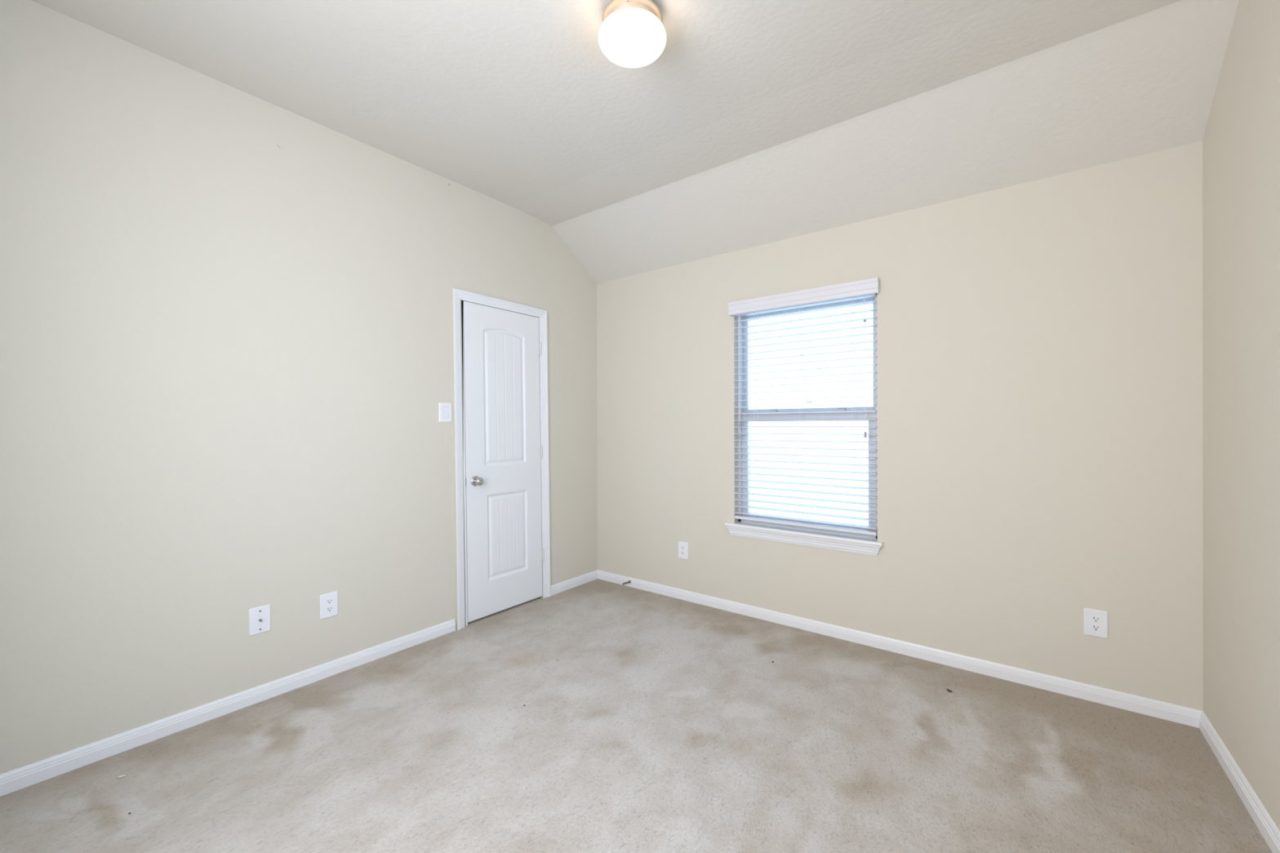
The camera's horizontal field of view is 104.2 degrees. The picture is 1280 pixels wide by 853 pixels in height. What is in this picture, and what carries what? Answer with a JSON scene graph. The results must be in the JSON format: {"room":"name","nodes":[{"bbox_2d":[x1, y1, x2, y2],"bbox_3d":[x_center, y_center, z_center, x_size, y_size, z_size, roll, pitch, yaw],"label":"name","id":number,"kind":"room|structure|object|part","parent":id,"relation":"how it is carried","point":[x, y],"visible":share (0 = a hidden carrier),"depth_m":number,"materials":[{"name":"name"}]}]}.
{"room":"empty bedroom","nodes":[
{"label":"empty bedroom","id":0,"kind":"room"},
{"bbox_2d":[0,0,597,774],"bbox_3d":[-1.463,-0.126,2.801,0.181,2.764,3.420,0,0,37],"label":"wall","id":1,"kind":"structure","parent":0,"point":[226,358],"depth_m":2.14,"materials":[{"name":"paint"}]},
{"bbox_2d":[0,618,455,796],"bbox_3d":[-1.780,1.223,2.225,0.014,0.069,2.112,0,0,37],"label":"baseboard","id":2,"kind":"structure","parent":1,"relation":"attached to","point":[32,774],"depth_m":2.10,"materials":[{"name":"white paint"}]},
{"bbox_2d":[248,604,271,635],"bbox_3d":[-1.737,0.887,2.278,0.018,0.122,0.082,0,0,37],"label":"cable plate","id":3,"kind":"object","parent":1,"relation":"attached to","point":[260,618],"visible":1,"depth_m":2.28,"materials":[{"name":"white plastic"}]},
{"bbox_2d":[320,591,337,619],"bbox_3d":[-1.566,0.901,2.510,0.008,0.122,0.082,0,0,37],"label":"wall outlet","id":4,"kind":"object","parent":1,"relation":"attached to","point":[328,602],"visible":1,"depth_m":2.50,"materials":[{"name":"white plastic"}]},
{"bbox_2d":[325,605,333,612],"bbox_3d":[-1.564,0.920,2.508,0.003,0.027,0.033,0,0,37],"label":"receptacle","id":5,"kind":"object","parent":4,"relation":"attached to","point":[328,608],"depth_m":2.51,"materials":[{"name":"white plastic"}]},
{"bbox_2d":[325,598,333,604],"bbox_3d":[-1.564,0.881,2.508,0.003,0.027,0.033,0,0,37],"label":"receptacle","id":6,"kind":"object","parent":4,"relation":"attached to","point":[328,601],"depth_m":2.51,"materials":[{"name":"white plastic"}]},
{"bbox_2d":[439,402,452,422],"bbox_3d":[-1.178,-0.085,3.018,0.010,0.119,0.084,0,0,37],"label":"light switch","id":7,"kind":"object","parent":1,"relation":"attached to","point":[445,408],"visible":1,"depth_m":3.02,"materials":[{"name":"white plastic"}]},
{"bbox_2d":[450,288,551,630],"bbox_3d":[-0.946,0.203,3.391,0.202,2.101,0.792,0,0,37],"label":"door","id":8,"kind":"structure","parent":1,"relation":"in","point":[502,517],"depth_m":3.34,"materials":[{"name":"white paint"}]},
{"bbox_3d":[-1.028,0.349,3.166,0.060,0.055,0.055,0,0,37],"label":"knob","id":9,"kind":"part","parent":8,"relation":"part of","materials":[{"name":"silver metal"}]},
{"bbox_2d":[551,569,597,595],"bbox_3d":[-0.509,1.217,3.886,0.014,0.069,0.544,0,0,37],"label":"baseboard","id":10,"kind":"structure","parent":1,"relation":"attached to","point":[556,588],"depth_m":3.87,"materials":[{"name":"white paint"}]},
{"bbox_2d":[31,0,1239,284],"bbox_3d":[-0.099,-1.402,1.665,3.652,0.458,3.560,0,0,37],"label":"ceiling","id":11,"kind":"structure","parent":0,"point":[755,122],"depth_m":2.17,"materials":[{"name":"beige paint"}]},
{"bbox_2d":[598,0,666,67],"bbox_3d":[-0.028,-1.428,1.797,0.244,0.166,0.244,0,0,37],"label":"ceiling light","id":12,"kind":"object","parent":11,"relation":"attached to","point":[632,33],"visible":1,"depth_m":1.74,"materials":[{"name":"glass"}]},
{"bbox_2d":[0,578,1271,852],"bbox_3d":[-0.147,1.254,1.712,3.512,0.001,3.560,0,0,37],"label":"floor","id":13,"kind":"structure","parent":0,"point":[660,723],"depth_m":1.87,"materials":[{"name":"carpet"}]},
{"bbox_2d":[596,141,1203,711],"bbox_3d":[1.044,-0.065,3.157,3.652,2.626,0.190,0,0,37],"label":"wall","id":14,"kind":"structure","parent":0,"point":[1039,342],"depth_m":2.50,"materials":[{"name":"paint"}]},
{"bbox_2d":[678,541,688,559],"bbox_3d":[0.311,0.895,3.596,0.082,0.122,0.008,0,0,37],"label":"wall outlet","id":15,"kind":"object","parent":14,"relation":"attached to","point":[682,546],"visible":1,"depth_m":3.59,"materials":[{"name":"white plastic"}]},
{"bbox_2d":[724,296,883,555],"bbox_3d":[1.018,-0.033,3.140,0.970,1.527,0.208,0,0,37],"label":"window","id":16,"kind":"structure","parent":14,"relation":"in","point":[847,543],"depth_m":3.12,"materials":[{"name":"white plastic"}]},
{"bbox_2d":[728,277,879,535],"bbox_3d":[0.984,-0.106,3.084,0.924,1.446,0.091,0,0,37],"label":"window blind","id":17,"kind":"object","parent":16,"relation":"attached to","point":[866,288],"visible":0.98,"depth_m":3.04,"materials":[{"name":"white plastic"}]},
{"bbox_3d":[0.762,-0.069,3.274,0.002,1.355,0.055,0,0,37],"label":"ladder cord","id":18,"kind":"part","parent":17,"relation":"part of","materials":[{"name":"white fabric"}]},
{"bbox_3d":[1.001,-0.069,3.091,0.002,1.355,0.055,0,0,37],"label":"ladder cord","id":19,"kind":"part","parent":17,"relation":"part of","materials":[{"name":"white fabric"}]},
{"bbox_3d":[0.999,0.608,3.095,0.879,0.018,0.050,0,0,37],"label":"rail","id":20,"kind":"part","parent":17,"relation":"part of","materials":[{"name":"white plastic"}]},
{"bbox_3d":[1.245,-0.070,2.905,0.002,1.355,0.055,0,0,37],"label":"ladder cord","id":21,"kind":"part","parent":17,"relation":"part of","materials":[{"name":"white fabric"}]},
{"bbox_3d":[1.279,-0.354,2.837,0.009,0.785,0.002,0,0,37],"label":"pull cord","id":22,"kind":"part","parent":17,"relation":"part of","materials":[{"name":"white fabric"}]},
{"bbox_3d":[1.038,0.265,3.147,0.842,0.724,0.030,0,0,37],"label":"sash","id":23,"kind":"part","parent":16,"relation":"part of","materials":[{"name":"white plastic"}]},
{"bbox_3d":[1.060,-0.418,3.177,0.842,0.696,0.032,0,0,37],"label":"sash","id":24,"kind":"part","parent":16,"relation":"part of","materials":[{"name":"white plastic"}]},
{"bbox_2d":[597,569,1202,728],"bbox_3d":[0.986,1.214,3.078,3.372,0.069,0.014,0,0,37],"label":"baseboard","id":25,"kind":"structure","parent":14,"relation":"attached to","point":[1143,705],"depth_m":2.60,"materials":[{"name":"white paint"}]},
{"bbox_2d":[1083,608,1108,639],"bbox_3d":[2.065,0.892,2.255,0.082,0.122,0.008,0,0,37],"label":"wall outlet","id":26,"kind":"object","parent":14,"relation":"attached to","point":[1095,621],"visible":1,"depth_m":2.25,"materials":[{"name":"white plastic"}]},
{"bbox_2d":[1090,624,1101,631],"bbox_3d":[2.063,0.911,2.253,0.033,0.027,0.003,0,0,37],"label":"receptacle","id":27,"kind":"object","parent":26,"relation":"attached to","point":[1093,627],"depth_m":2.25,"materials":[{"name":"white plastic"}]},
{"bbox_2d":[1090,615,1101,622],"bbox_3d":[2.063,0.872,2.253,0.033,0.027,0.003,0,0,37],"label":"receptacle","id":28,"kind":"object","parent":26,"relation":"attached to","point":[1094,619],"depth_m":2.25,"materials":[{"name":"white plastic"}]},
{"bbox_2d":[1202,0,1279,831],"bbox_3d":[1.342,-0.131,0.656,0.140,2.764,3.420,0,0,37],"label":"wall","id":29,"kind":"structure","parent":0,"point":[1241,140],"depth_m":1.68,"materials":[{"name":"paint"}]},
{"bbox_2d":[1199,711,1279,852],"bbox_3d":[1.285,1.217,0.705,0.014,0.069,3.420,0,0,37],"label":"baseboard","id":30,"kind":"structure","parent":29,"relation":"attached to","point":[1261,818],"depth_m":1.66,"materials":[{"name":"white paint"}]}
]}

